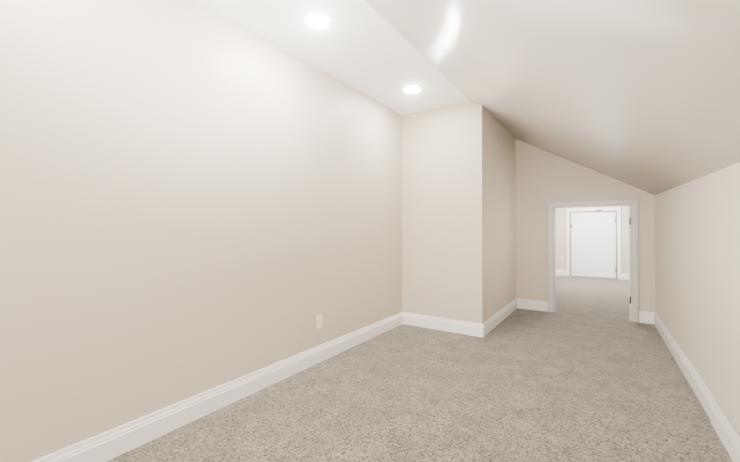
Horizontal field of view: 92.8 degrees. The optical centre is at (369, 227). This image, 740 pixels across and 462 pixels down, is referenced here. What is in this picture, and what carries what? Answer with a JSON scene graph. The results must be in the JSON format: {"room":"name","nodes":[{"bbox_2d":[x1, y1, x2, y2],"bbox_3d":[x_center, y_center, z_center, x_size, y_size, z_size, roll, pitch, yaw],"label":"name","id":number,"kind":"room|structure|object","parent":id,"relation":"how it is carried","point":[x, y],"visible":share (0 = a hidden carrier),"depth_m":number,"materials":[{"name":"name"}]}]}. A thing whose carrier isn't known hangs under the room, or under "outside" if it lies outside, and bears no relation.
{"room":"attic room","nodes":[
{"label":"attic room","id":0,"kind":"room"},
{"bbox_2d":[0,0,401,461],"bbox_3d":[-0.788,-0.180,2.731,0.125,2.734,7.764,0,0,34],"label":"wall","id":1,"kind":"structure","parent":0,"point":[197,197],"depth_m":2.04,"materials":[{"name":"beige paint"}]},
{"bbox_2d":[32,312,402,461],"bbox_3d":[-1.208,1.110,1.970,0.017,0.143,5.797,0,0,34],"label":"baseboard","id":2,"kind":"structure","parent":1,"relation":"attached to","point":[115,442],"depth_m":2.19,"materials":[{"name":"white wood"}]},
{"bbox_2d":[317,314,321,328],"bbox_3d":[-0.445,0.834,3.116,0.009,0.116,0.072,0,0,34],"label":"outlet","id":3,"kind":"object","parent":1,"relation":"attached to","point":[319,321],"visible":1,"depth_m":3.11,"materials":[{"name":"white plastic"}]},
{"bbox_2d":[197,0,470,114],"bbox_3d":[-0.427,-1.479,2.497,0.995,0.140,7.764,0,0,34],"label":"ceiling","id":4,"kind":"structure","parent":0,"point":[364,47],"depth_m":2.76,"materials":[{"name":"white paint"}]},
{"bbox_2d":[302,11,331,28],"bbox_3d":[-0.361,-1.401,2.402,0.200,0.016,0.200,0,0,34],"label":"recessed light","id":5,"kind":"object","parent":4,"relation":"in","point":[316,20],"visible":1,"depth_m":2.38,"materials":[{"name":"white plastic"}]},
{"bbox_2d":[402,85,421,92],"bbox_3d":[0.426,-1.393,3.576,0.200,0.016,0.200,0,0,34],"label":"recessed light","id":6,"kind":"object","parent":4,"relation":"in","point":[411,88],"visible":1,"depth_m":3.55,"materials":[{"name":"white plastic"}]},
{"bbox_2d":[106,275,732,461],"bbox_3d":[2.086,1.242,3.632,5.800,0.100,12.630,0,0,34],"label":"floor","id":7,"kind":"structure","parent":0,"point":[588,370],"depth_m":2.37,"materials":[{"name":"carpet"}]},
{"bbox_2d":[402,101,515,323],"bbox_3d":[1.285,-0.167,4.842,1.007,2.734,1.737,0,0,34],"label":"wall bump-out","id":8,"kind":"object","parent":7,"relation":"on","point":[459,211],"visible":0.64,"depth_m":4.13,"materials":[{"name":"beige paint"}]},
{"bbox_2d":[402,312,483,337],"bbox_3d":[0.812,1.124,4.095,1.004,0.143,0.017,0,0,34],"label":"baseboard","id":9,"kind":"structure","parent":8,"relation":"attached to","point":[453,326],"depth_m":4.05,"materials":[{"name":"white wood"}]},
{"bbox_2d":[483,299,516,336],"bbox_3d":[1.705,1.127,4.540,0.017,0.143,1.717,0,0,34],"label":"baseboard","id":10,"kind":"structure","parent":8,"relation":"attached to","point":[495,320],"depth_m":4.38,"materials":[{"name":"white wood"}]},
{"bbox_2d":[365,0,739,194],"bbox_3d":[0.855,-0.800,1.633,2.092,1.509,7.764,0,0,34],"label":"ceiling","id":11,"kind":"structure","parent":0,"point":[643,95],"depth_m":1.68,"materials":[{"name":"beige paint"}]},
{"bbox_2d":[515,139,655,321],"bbox_3d":[2.517,-0.165,5.112,2.962,2.734,0.125,0,0,34],"label":"wall","id":12,"kind":"structure","parent":0,"point":[533,181],"depth_m":5.09,"materials":[{"name":"beige paint"}]},
{"bbox_2d":[516,298,547,311],"bbox_3d":[2.350,1.131,5.131,0.430,0.143,0.017,0,0,34],"label":"baseboard","id":13,"kind":"structure","parent":12,"relation":"attached to","point":[537,305],"depth_m":5.12,"materials":[{"name":"white wood"}]},
{"bbox_2d":[553,207,554,311],"bbox_3d":[2.626,0.459,5.035,0.020,1.485,0.131,0,0,34],"label":"liner","id":14,"kind":"object","parent":12,"relation":"attached to","point":[554,267],"visible":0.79,"depth_m":5.00,"materials":[{"name":"grey wood"}]},
{"bbox_2d":[554,208,555,311],"bbox_3d":[2.639,0.459,5.027,0.011,1.485,0.035,0,0,34],"label":"door frame","id":15,"kind":"object","parent":14,"relation":"attached to","point":[555,251],"visible":0.93,"depth_m":5.02,"materials":[{"name":"white wood"}]},
{"bbox_2d":[548,198,637,321],"bbox_3d":[2.953,0.420,4.724,1.018,1.559,0.028,0,0,34],"label":"door frame","id":16,"kind":"structure","parent":12,"relation":"attached to","point":[633,263],"depth_m":4.58,"materials":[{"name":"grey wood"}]},
{"bbox_2d":[630,205,631,320],"bbox_3d":[3.365,0.456,4.540,0.020,1.485,0.131,0,0,34],"label":"liner","id":17,"kind":"object","parent":12,"relation":"attached to","point":[630,255],"visible":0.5,"depth_m":4.50,"materials":[{"name":"grey wood"}]},
{"bbox_2d":[629,205,630,319],"bbox_3d":[3.352,0.456,4.548,0.011,1.485,0.035,0,0,34],"label":"door frame","id":18,"kind":"object","parent":17,"relation":"attached to","point":[629,269],"visible":0.93,"depth_m":4.54,"materials":[{"name":"white wood"}]},
{"bbox_2d":[639,311,654,323],"bbox_3d":[3.452,1.126,4.391,0.165,0.143,0.017,0,0,34],"label":"baseboard","id":19,"kind":"structure","parent":12,"relation":"attached to","point":[646,317],"depth_m":4.39,"materials":[{"name":"white wood"}]},
{"bbox_2d":[552,154,631,201],"bbox_3d":[2.996,-0.919,4.796,0.910,1.229,0.125,0,0,34],"label":"lintel","id":20,"kind":"object","parent":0,"point":[572,181],"visible":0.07,"depth_m":4.80,"materials":[{"name":"beige paint"}]},
{"bbox_2d":[556,204,630,206],"bbox_3d":[2.996,-0.295,4.792,0.910,0.020,0.131,0,0,34],"label":"liner","id":21,"kind":"object","parent":20,"relation":"attached to","point":[592,205],"visible":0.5,"depth_m":4.71,"materials":[{"name":"grey wood"}]},
{"bbox_2d":[554,205,628,207],"bbox_3d":[2.996,-0.279,4.792,0.870,0.011,0.035,0,0,34],"label":"door frame","id":22,"kind":"object","parent":21,"relation":"attached to","point":[591,206],"visible":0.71,"depth_m":4.77,"materials":[{"name":"white wood"}]},
{"bbox_2d":[556,206,628,273],"bbox_3d":[5.416,0.051,8.605,5.650,2.350,0.125,0,0,34],"label":"wall","id":23,"kind":"structure","parent":0,"point":[560,233],"depth_m":8.86,"materials":[{"name":"beige paint"}]},
{"bbox_2d":[556,270,565,275],"bbox_3d":[4.030,1.160,9.442,2.157,0.143,0.017,0,0,34],"label":"baseboard","id":24,"kind":"structure","parent":23,"relation":"attached to","point":[560,272],"depth_m":8.90,"materials":[{"name":"white wood"}]},
{"bbox_2d":[570,212,570,275],"bbox_3d":[5.036,0.431,8.856,0.019,1.592,0.127,0,0,34],"label":"liner","id":25,"kind":"object","parent":23,"relation":"attached to","point":[570,243],"visible":0.86,"depth_m":8.80,"materials":[{"name":"grey wood"}]},
{"bbox_2d":[566,207,621,279],"bbox_3d":[5.387,0.379,8.530,1.131,1.692,0.028,0,0,34],"label":"door frame","id":26,"kind":"structure","parent":23,"relation":"attached to","point":[618,250],"depth_m":8.45,"materials":[{"name":"white wood"}]},
{"bbox_2d":[616,211,616,278],"bbox_3d":[5.822,0.428,8.329,0.019,1.592,0.127,0,0,34],"label":"liner","id":27,"kind":"object","parent":23,"relation":"attached to","point":[616,244],"visible":1,"depth_m":8.28,"materials":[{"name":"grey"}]},
{"bbox_2d":[571,212,615,278],"bbox_3d":[5.410,0.425,8.562,0.925,1.576,0.048,0,0,34],"label":"door","id":28,"kind":"structure","parent":27,"relation":"attached to","point":[593,244],"depth_m":8.54,"materials":[{"name":"white wood"}]},
{"bbox_2d":[622,273,628,279],"bbox_3d":[6.737,1.148,7.626,2.124,0.143,0.017,0,0,34],"label":"baseboard","id":29,"kind":"structure","parent":23,"relation":"attached to","point":[625,276],"depth_m":8.16,"materials":[{"name":"white wood"}]},
{"bbox_2d":[574,206,616,207],"bbox_3d":[5.430,-0.754,8.601,0.963,0.740,0.125,0,0,34],"label":"lintel","id":30,"kind":"object","parent":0,"point":[594,207],"visible":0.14,"depth_m":8.54,"materials":[{"name":"beige paint"}]},
{"bbox_2d":[571,211,615,212],"bbox_3d":[5.429,-0.376,8.597,0.963,0.019,0.127,0,0,34],"label":"liner","id":31,"kind":"object","parent":30,"relation":"attached to","point":[594,211],"visible":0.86,"depth_m":8.52,"materials":[{"name":"grey wood"}]},
{"bbox_2d":[655,162,739,436],"bbox_3d":[1.577,0.321,1.141,0.352,1.710,7.764,0,0,34],"label":"wall","id":32,"kind":"structure","parent":0,"point":[697,258],"depth_m":2.31,"materials":[{"name":"beige paint"}]},
{"bbox_2d":[654,312,739,461],"bbox_3d":[1.473,1.105,1.205,0.132,0.143,7.514,0,0,34],"label":"baseboard","id":33,"kind":"structure","parent":32,"relation":"attached to","point":[704,395],"depth_m":2.26,"materials":[{"name":"white wood"}]}
]}

